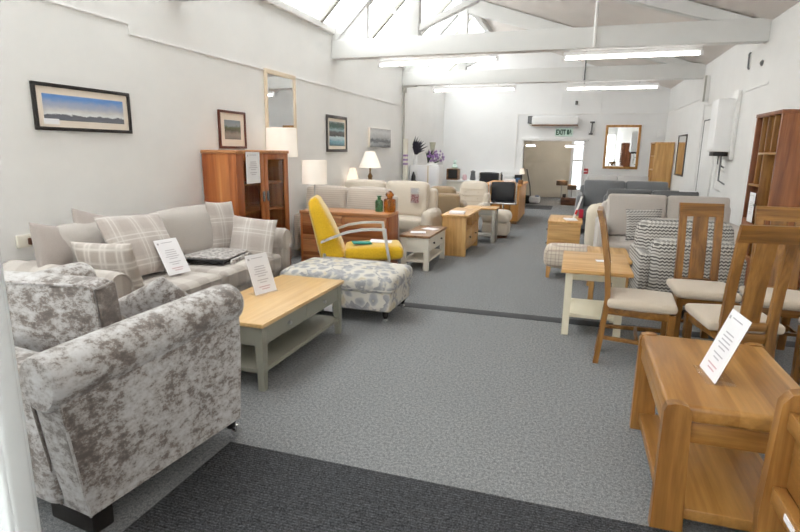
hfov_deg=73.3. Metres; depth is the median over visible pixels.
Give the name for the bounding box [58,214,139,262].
cushion
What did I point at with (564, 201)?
base cabinet
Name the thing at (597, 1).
conduit
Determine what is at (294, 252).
baseboard
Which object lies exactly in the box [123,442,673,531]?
entrance mat
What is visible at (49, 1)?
trim
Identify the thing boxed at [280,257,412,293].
cushion
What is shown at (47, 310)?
cushion
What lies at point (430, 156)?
flower arrangement
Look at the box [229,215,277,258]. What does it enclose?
cushion
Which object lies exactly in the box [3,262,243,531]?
velvet armchair
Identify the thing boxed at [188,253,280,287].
seat cushion
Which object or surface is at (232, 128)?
print
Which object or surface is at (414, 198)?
tag
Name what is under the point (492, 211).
side table
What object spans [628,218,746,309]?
armchair
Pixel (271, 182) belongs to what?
shelf
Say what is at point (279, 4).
trim
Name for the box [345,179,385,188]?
cushion
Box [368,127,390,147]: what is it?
print
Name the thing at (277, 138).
floor lamp
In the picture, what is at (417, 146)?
vase
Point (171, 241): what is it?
print
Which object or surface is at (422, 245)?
coffee table
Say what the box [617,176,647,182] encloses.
cushion
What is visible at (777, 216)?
dining chair
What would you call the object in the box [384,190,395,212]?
glass jar
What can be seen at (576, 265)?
table
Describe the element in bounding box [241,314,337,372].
shelf
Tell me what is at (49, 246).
cushion
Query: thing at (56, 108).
print
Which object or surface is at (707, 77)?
trunking
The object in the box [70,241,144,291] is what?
cushion
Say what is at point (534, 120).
heater
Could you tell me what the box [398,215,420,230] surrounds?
seat cushion
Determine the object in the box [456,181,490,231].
recliner chair
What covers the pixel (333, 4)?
window
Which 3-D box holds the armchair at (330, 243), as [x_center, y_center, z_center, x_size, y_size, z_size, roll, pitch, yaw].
[-0.472,-0.254,5.848,1.010,1.015,0.614,0,12,-4]
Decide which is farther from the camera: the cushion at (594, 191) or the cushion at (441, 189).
the cushion at (594, 191)
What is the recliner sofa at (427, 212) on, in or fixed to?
on the floor
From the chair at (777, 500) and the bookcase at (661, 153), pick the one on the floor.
the bookcase at (661, 153)
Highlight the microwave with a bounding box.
[446,168,459,179]
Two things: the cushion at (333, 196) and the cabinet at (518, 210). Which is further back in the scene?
the cabinet at (518, 210)
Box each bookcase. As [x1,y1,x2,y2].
[648,142,674,187]
[741,109,799,300]
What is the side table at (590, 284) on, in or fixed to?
on the floor
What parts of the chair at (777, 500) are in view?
rail, rail, panel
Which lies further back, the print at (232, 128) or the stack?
the stack
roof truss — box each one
[332,0,771,60]
[402,1,705,85]
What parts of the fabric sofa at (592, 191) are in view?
arm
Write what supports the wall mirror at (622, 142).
attached to the wall at (480, 126)
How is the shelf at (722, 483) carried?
attached to the end table at (704, 444)
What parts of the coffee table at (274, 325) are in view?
leg, drawer, drawer, leg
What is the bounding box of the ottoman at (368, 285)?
[280,257,412,323]
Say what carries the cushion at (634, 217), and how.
on the fabric sofa at (615, 207)
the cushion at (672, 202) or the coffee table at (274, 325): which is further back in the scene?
the cushion at (672, 202)
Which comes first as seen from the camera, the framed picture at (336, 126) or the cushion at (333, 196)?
the cushion at (333, 196)
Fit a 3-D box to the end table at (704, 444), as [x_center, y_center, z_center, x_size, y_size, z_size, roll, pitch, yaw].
[1.441,0.735,2.473,0.588,0.556,0.904,5,13,17]
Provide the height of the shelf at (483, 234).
0.025 m
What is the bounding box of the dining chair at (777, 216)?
[739,206,799,349]
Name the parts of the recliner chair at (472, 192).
backrest, arm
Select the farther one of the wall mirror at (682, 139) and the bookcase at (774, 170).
the wall mirror at (682, 139)
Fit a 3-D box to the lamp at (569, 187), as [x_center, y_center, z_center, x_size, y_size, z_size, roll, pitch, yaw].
[4.966,-2.158,15.541,0.260,0.360,0.260,5,13,17]
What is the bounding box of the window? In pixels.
[319,0,484,70]
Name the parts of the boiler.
control panel, casing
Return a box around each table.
[239,275,343,391]
[399,225,446,270]
[464,205,499,242]
[561,251,633,337]
[586,246,631,299]
[629,331,799,531]
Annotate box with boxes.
[504,175,513,178]
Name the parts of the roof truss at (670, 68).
king post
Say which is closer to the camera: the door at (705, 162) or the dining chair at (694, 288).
the dining chair at (694, 288)
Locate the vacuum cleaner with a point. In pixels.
(528, 199)
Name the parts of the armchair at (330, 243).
backrest, arm, rail, arm, seat, leg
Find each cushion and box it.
[3,271,109,351]
[29,223,72,267]
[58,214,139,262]
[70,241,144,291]
[72,208,106,223]
[93,212,169,275]
[118,277,188,317]
[142,270,221,294]
[150,205,212,254]
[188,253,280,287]
[205,201,233,247]
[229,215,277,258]
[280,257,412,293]
[306,185,347,208]
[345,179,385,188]
[347,187,389,209]
[386,181,429,216]
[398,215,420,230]
[431,186,455,193]
[481,209,511,222]
[583,180,624,206]
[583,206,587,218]
[587,175,616,180]
[606,189,651,199]
[606,194,666,235]
[608,235,633,253]
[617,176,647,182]
[625,181,667,191]
[625,209,661,240]
[652,190,698,196]
[666,196,729,222]
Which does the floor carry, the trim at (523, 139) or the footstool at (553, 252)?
the footstool at (553, 252)
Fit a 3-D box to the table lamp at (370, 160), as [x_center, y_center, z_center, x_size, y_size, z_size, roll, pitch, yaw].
[-0.504,-1.626,9.081,0.380,0.610,0.380,5,13,17]
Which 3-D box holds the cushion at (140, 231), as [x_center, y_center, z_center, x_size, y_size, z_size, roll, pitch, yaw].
[-1.983,-0.166,4.132,0.258,0.484,0.700,4,13,14]
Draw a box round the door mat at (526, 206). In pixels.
[525,205,551,209]
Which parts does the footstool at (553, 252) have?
leg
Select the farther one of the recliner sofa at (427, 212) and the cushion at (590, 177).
the cushion at (590, 177)
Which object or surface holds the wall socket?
attached to the wall at (176, 94)
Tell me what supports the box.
on the countertop at (456, 184)
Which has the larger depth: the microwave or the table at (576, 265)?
the microwave
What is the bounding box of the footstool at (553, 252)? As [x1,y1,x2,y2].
[543,243,589,277]
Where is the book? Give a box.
[184,247,251,264]
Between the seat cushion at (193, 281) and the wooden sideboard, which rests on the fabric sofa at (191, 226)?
the seat cushion at (193, 281)
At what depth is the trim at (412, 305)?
4.99 m
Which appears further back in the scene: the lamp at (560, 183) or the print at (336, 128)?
the lamp at (560, 183)
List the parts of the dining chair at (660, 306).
post, rail, post, seat rail, seat, leg, leg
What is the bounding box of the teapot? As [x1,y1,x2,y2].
[452,160,457,168]
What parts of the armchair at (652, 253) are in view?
arm, backrest, arm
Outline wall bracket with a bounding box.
[589,121,594,134]
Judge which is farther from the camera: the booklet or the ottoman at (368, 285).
the booklet
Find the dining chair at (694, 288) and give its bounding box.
[666,202,741,338]
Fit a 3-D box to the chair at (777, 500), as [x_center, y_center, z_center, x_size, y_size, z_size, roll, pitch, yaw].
[1.396,0.871,1.367,0.615,0.755,0.860,5,13,17]
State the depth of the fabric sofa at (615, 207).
6.69 m
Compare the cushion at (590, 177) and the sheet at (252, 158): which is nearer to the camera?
the sheet at (252, 158)
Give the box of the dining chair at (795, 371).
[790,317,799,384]
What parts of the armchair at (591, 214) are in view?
arm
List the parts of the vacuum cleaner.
motor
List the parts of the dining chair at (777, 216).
post, seat, rail, rail, post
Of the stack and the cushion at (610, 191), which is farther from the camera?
the cushion at (610, 191)
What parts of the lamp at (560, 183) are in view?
lamp shade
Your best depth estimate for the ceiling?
8.95 m
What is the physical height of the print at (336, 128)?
0.375 m
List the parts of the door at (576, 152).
pane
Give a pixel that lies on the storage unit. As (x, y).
(431, 174)
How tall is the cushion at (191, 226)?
0.486 m
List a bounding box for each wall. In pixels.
[0,0,444,264]
[442,52,670,185]
[522,141,571,196]
[665,2,799,290]
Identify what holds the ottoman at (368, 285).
on the floor
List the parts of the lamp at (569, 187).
lamp shade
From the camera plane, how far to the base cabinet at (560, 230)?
7.94 m
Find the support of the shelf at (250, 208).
attached to the display cabinet at (224, 171)
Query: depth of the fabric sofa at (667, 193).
8.96 m
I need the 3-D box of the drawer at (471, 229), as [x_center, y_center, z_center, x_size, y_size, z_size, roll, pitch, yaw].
[0.929,-0.480,8.249,0.340,0.320,0.920,5,13,17]
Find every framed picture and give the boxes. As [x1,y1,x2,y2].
[29,80,132,133]
[217,109,246,148]
[326,114,347,151]
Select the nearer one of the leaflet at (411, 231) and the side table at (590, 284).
the side table at (590, 284)
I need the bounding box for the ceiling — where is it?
[483,0,799,88]
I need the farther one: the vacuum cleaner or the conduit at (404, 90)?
the vacuum cleaner
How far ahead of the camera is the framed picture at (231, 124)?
6.03 m
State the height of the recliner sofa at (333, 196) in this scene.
0.999 m
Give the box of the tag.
[411,188,418,202]
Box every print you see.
[41,93,123,123]
[157,241,180,264]
[224,120,240,139]
[247,257,267,282]
[329,121,344,145]
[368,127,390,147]
[714,315,742,360]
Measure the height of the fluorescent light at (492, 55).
0.162 m
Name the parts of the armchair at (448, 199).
arm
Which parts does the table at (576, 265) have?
leg, leg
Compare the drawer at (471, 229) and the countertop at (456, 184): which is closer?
the drawer at (471, 229)
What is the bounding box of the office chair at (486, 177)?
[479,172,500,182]
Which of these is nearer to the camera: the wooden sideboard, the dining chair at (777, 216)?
the dining chair at (777, 216)
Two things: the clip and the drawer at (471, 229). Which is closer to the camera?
the clip
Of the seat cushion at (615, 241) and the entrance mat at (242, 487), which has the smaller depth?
the entrance mat at (242, 487)
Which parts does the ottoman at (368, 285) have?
leg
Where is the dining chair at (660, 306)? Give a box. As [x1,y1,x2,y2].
[592,206,677,363]
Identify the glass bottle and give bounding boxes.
[375,195,382,211]
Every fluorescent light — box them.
[378,54,498,66]
[433,84,515,91]
[562,46,703,60]
[565,81,659,90]
[565,141,582,146]
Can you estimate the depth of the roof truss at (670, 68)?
10.72 m
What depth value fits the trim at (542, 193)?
18.18 m
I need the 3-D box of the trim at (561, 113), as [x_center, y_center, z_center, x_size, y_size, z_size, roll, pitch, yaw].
[5.016,-3.495,14.350,3.780,2.500,0.020,5,13,17]
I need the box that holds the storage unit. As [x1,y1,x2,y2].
[410,165,442,187]
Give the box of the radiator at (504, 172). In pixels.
[485,170,521,176]
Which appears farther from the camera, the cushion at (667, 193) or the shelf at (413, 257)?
the cushion at (667, 193)
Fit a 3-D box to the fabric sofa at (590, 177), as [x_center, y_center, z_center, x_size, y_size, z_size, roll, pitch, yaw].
[4.952,-1.570,12.325,1.550,0.991,0.890,5,13,17]
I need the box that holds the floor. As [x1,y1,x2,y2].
[37,197,799,531]
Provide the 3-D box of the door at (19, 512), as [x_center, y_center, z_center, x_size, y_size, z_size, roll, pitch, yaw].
[-1.287,0.183,1.420,0.632,1.990,0.089,5,13,17]
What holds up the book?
on the fabric sofa at (191, 226)
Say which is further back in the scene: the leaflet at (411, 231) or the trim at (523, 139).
the trim at (523, 139)
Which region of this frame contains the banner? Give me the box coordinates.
[403,139,407,180]
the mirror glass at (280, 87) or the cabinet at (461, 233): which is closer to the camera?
the mirror glass at (280, 87)
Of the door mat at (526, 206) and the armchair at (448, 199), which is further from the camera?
the door mat at (526, 206)
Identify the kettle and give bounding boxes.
[470,170,475,179]
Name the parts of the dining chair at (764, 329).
leg, seat rail, post, seat, rail, rail, rail, post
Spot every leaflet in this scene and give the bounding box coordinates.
[370,239,392,242]
[410,231,425,232]
[563,218,577,220]
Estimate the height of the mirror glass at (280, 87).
0.885 m
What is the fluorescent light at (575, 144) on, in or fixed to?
hanging from the ceiling
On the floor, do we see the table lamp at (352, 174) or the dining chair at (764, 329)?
the dining chair at (764, 329)
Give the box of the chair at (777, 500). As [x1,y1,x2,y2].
[752,388,799,531]
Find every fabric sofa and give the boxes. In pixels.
[3,205,291,319]
[575,180,669,227]
[584,175,647,182]
[593,194,738,253]
[603,189,698,200]
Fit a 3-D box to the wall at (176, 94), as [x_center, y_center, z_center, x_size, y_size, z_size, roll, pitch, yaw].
[-1.728,-1.603,6.891,0.200,3.380,19.200,5,13,17]
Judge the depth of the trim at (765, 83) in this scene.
9.76 m
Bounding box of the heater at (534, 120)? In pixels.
[528,116,578,125]
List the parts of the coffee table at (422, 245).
leg, leg, drawer, drawer, leg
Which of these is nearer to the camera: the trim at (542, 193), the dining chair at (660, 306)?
the dining chair at (660, 306)
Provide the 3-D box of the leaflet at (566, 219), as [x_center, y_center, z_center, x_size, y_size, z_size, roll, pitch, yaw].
[2.581,-0.706,8.129,0.180,0.012,0.260,2,12,8]
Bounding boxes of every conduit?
[402,85,416,180]
[584,56,586,79]
[592,0,598,46]
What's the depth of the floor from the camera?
3.35 m
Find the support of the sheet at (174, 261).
on the fabric sofa at (191, 226)
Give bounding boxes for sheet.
[153,237,190,275]
[245,152,260,183]
[746,192,755,222]
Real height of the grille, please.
0.022 m
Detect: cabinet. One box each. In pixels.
[200,150,290,264]
[441,207,480,256]
[483,180,527,223]
[545,215,582,245]
[561,197,575,205]
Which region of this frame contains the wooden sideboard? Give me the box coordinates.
[300,208,398,263]
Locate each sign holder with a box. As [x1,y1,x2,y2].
[244,252,276,294]
[699,309,751,383]
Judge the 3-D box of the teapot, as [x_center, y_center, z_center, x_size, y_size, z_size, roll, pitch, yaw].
[1.538,-2.846,15.056,0.180,0.240,0.180,5,13,17]
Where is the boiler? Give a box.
[706,90,742,191]
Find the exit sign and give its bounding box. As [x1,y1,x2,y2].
[555,128,572,135]
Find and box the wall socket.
[15,234,32,247]
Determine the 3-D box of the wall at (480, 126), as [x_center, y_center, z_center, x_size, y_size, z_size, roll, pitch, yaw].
[4.070,-3.882,14.688,6.240,4.690,0.180,5,13,17]
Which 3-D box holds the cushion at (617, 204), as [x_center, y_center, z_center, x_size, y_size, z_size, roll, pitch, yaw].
[3.003,-0.639,6.860,0.684,0.553,0.291,5,13,17]
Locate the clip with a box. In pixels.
[747,52,751,69]
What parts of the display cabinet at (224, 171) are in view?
panel, door, panel, panel, door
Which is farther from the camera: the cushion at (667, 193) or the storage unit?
the storage unit
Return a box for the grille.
[532,125,577,125]
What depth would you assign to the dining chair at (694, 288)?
4.32 m
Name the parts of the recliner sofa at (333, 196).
arm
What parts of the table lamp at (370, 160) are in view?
lamp shade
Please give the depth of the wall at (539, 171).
18.07 m
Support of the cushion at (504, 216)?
on the armchair at (504, 216)
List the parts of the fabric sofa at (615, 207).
arm, arm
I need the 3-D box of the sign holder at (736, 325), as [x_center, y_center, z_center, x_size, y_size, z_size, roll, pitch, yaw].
[1.383,0.343,2.316,0.136,0.283,0.210,3,12,12]
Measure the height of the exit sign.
0.220 m
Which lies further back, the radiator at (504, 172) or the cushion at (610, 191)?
the radiator at (504, 172)
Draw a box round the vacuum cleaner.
[525,169,539,203]
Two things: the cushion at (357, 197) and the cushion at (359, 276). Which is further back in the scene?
the cushion at (357, 197)
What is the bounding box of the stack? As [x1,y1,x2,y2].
[449,210,465,213]
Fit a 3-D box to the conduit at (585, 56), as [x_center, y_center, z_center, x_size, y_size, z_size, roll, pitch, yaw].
[3.597,-3.984,10.397,0.026,0.750,0.026,11,16,39]
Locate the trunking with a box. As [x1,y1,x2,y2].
[702,75,710,101]
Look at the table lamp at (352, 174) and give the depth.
9.05 m
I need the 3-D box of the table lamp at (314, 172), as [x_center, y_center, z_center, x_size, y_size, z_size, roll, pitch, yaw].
[-1.082,-1.025,6.821,0.310,0.620,0.310,5,13,17]
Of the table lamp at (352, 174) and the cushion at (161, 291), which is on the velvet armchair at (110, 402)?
the cushion at (161, 291)
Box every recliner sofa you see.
[294,185,398,249]
[345,179,441,242]
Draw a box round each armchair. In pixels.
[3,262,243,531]
[308,195,403,262]
[431,186,466,225]
[481,209,511,237]
[584,199,607,245]
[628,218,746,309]
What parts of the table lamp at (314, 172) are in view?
lamp shade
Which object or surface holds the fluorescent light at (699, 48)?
attached to the roof truss at (351, 40)
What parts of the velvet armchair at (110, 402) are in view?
arm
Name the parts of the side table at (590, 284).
leg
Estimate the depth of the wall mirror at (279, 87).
6.93 m
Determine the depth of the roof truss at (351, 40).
7.35 m
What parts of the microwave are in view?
door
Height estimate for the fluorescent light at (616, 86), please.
0.162 m
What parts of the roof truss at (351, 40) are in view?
king post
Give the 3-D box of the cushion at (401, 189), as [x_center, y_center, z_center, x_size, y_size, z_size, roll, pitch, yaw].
[0.107,-1.038,8.317,0.684,0.558,0.290,5,13,17]
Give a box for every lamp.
[266,127,297,265]
[302,160,326,209]
[347,168,357,179]
[359,151,380,179]
[556,181,567,202]
[567,185,576,197]
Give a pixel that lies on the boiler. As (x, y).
(725, 112)
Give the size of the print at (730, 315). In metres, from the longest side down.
0.190 x 0.151 x 0.003 m
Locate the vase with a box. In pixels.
[412,137,426,164]
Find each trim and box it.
[42,0,401,105]
[262,0,446,86]
[397,302,794,346]
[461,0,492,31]
[514,91,667,169]
[520,138,587,186]
[526,142,569,196]
[668,81,768,190]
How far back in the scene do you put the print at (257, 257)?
3.97 m
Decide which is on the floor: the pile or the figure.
the figure
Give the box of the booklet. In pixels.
[352,241,371,243]
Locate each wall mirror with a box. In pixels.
[263,68,297,150]
[603,125,641,168]
[674,134,687,176]
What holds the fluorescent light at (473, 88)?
attached to the roof truss at (670, 68)
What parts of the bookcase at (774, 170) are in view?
door, panel, shelf, panel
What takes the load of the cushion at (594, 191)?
on the fabric sofa at (592, 191)
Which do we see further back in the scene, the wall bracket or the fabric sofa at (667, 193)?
the wall bracket
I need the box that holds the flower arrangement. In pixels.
[426,142,444,165]
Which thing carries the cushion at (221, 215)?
on the fabric sofa at (191, 226)
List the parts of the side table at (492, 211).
leg, leg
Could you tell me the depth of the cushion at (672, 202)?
6.57 m
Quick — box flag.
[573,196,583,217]
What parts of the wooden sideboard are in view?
panel, drawer, drawer, drawer, panel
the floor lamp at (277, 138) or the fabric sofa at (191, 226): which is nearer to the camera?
the fabric sofa at (191, 226)
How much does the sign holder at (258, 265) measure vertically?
0.283 m
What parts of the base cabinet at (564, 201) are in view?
door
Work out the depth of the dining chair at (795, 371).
3.48 m
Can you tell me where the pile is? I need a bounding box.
[504,179,515,181]
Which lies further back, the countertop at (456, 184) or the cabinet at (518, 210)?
the countertop at (456, 184)
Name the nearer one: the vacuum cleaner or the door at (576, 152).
the vacuum cleaner
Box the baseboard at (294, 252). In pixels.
[291,248,300,257]
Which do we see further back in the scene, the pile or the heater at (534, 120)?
the heater at (534, 120)
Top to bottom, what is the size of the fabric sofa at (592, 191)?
0.981 m
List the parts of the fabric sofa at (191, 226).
arm, arm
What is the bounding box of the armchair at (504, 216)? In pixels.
[481,209,511,237]
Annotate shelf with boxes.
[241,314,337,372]
[244,180,282,185]
[245,204,283,213]
[406,249,442,262]
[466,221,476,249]
[478,232,490,236]
[569,298,613,320]
[639,413,763,531]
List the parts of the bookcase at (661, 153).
panel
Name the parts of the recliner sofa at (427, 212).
arm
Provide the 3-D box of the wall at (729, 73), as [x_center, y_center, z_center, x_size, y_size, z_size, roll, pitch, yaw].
[4.018,-1.047,5.112,0.200,3.190,19.200,5,13,17]
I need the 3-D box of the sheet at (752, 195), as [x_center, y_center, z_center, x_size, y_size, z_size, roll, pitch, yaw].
[3.601,-0.602,5.515,0.004,0.300,0.180,5,13,17]
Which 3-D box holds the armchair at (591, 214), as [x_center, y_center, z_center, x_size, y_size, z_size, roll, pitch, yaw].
[3.127,-0.552,7.766,0.860,0.878,0.800,5,13,17]
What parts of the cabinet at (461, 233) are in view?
panel, drawer, drawer, panel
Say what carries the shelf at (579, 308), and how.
attached to the table at (576, 265)
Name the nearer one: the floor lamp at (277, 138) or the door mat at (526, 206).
the floor lamp at (277, 138)
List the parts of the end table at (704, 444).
leg, leg, leg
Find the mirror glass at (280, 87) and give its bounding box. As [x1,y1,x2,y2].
[267,73,293,127]
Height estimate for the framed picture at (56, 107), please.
0.337 m
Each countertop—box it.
[445,179,503,191]
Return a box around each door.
[0,251,41,531]
[568,141,583,196]
[694,115,713,196]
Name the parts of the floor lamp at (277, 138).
lamp shade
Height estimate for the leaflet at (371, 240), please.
0.016 m
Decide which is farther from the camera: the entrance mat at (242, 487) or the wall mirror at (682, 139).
the wall mirror at (682, 139)
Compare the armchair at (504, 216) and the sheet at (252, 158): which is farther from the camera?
the armchair at (504, 216)
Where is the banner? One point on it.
(405, 141)
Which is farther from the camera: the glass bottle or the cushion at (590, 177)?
the cushion at (590, 177)
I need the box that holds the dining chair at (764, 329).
[682,224,799,358]
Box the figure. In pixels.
[411,172,415,180]
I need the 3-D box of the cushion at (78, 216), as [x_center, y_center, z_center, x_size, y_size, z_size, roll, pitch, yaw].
[-2.252,-0.204,4.030,0.185,0.487,0.531,3,12,12]
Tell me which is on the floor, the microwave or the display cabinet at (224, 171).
the display cabinet at (224, 171)
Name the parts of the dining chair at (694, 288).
leg, post, rail, rail, rail, seat, post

